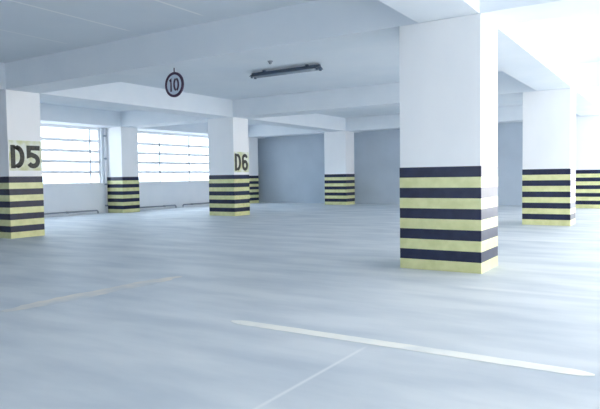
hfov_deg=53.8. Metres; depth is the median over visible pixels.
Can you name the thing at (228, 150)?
concrete column
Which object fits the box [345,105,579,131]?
beam
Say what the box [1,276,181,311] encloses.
painted line
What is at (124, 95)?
beam
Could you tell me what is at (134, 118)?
beam
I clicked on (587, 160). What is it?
concrete column
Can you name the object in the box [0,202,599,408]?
floor
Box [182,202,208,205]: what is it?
pipe
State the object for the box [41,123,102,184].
window
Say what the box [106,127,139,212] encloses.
concrete column
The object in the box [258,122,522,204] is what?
wall
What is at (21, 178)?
concrete column
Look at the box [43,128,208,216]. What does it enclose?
wall
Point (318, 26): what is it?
beam
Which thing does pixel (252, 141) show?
concrete column
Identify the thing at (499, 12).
beam
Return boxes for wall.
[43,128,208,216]
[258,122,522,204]
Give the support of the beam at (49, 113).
attached to the wall at (73, 197)
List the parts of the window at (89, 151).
sill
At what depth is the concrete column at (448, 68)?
7.04 m
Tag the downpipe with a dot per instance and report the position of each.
(105, 158)
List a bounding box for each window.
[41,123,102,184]
[137,131,208,182]
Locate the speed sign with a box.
[165,68,183,96]
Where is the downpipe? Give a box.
[104,128,107,212]
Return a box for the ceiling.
[0,0,599,124]
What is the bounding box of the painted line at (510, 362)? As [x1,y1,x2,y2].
[231,320,594,375]
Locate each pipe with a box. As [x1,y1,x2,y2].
[44,210,98,214]
[140,205,176,207]
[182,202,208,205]
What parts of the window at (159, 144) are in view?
sill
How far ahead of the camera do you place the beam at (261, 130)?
25.73 m
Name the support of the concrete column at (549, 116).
on the floor
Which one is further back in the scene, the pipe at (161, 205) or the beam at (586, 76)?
the pipe at (161, 205)
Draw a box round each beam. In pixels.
[0,63,359,132]
[5,0,416,92]
[40,103,264,138]
[120,110,211,127]
[233,71,535,118]
[248,124,325,137]
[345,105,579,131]
[379,0,599,115]
[480,0,599,26]
[573,61,599,91]
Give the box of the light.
[249,64,322,78]
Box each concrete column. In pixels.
[0,89,44,238]
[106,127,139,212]
[208,117,249,215]
[248,137,258,202]
[324,131,354,204]
[399,13,497,273]
[522,88,575,225]
[575,115,599,208]
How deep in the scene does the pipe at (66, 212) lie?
19.63 m
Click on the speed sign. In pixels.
(174, 83)
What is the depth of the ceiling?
10.10 m
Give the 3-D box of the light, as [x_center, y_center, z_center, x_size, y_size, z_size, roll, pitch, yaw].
[-0.321,-2.854,12.653,1.740,0.150,0.260,1,3,32]
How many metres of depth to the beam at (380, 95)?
15.97 m
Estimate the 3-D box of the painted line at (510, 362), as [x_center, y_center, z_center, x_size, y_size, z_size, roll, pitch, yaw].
[0.561,0.954,4.070,2.640,0.002,0.131,1,3,32]
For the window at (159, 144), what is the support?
in the wall at (73, 197)
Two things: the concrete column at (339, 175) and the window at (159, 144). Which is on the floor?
the concrete column at (339, 175)
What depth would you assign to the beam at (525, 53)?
9.42 m
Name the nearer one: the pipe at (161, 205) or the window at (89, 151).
the window at (89, 151)

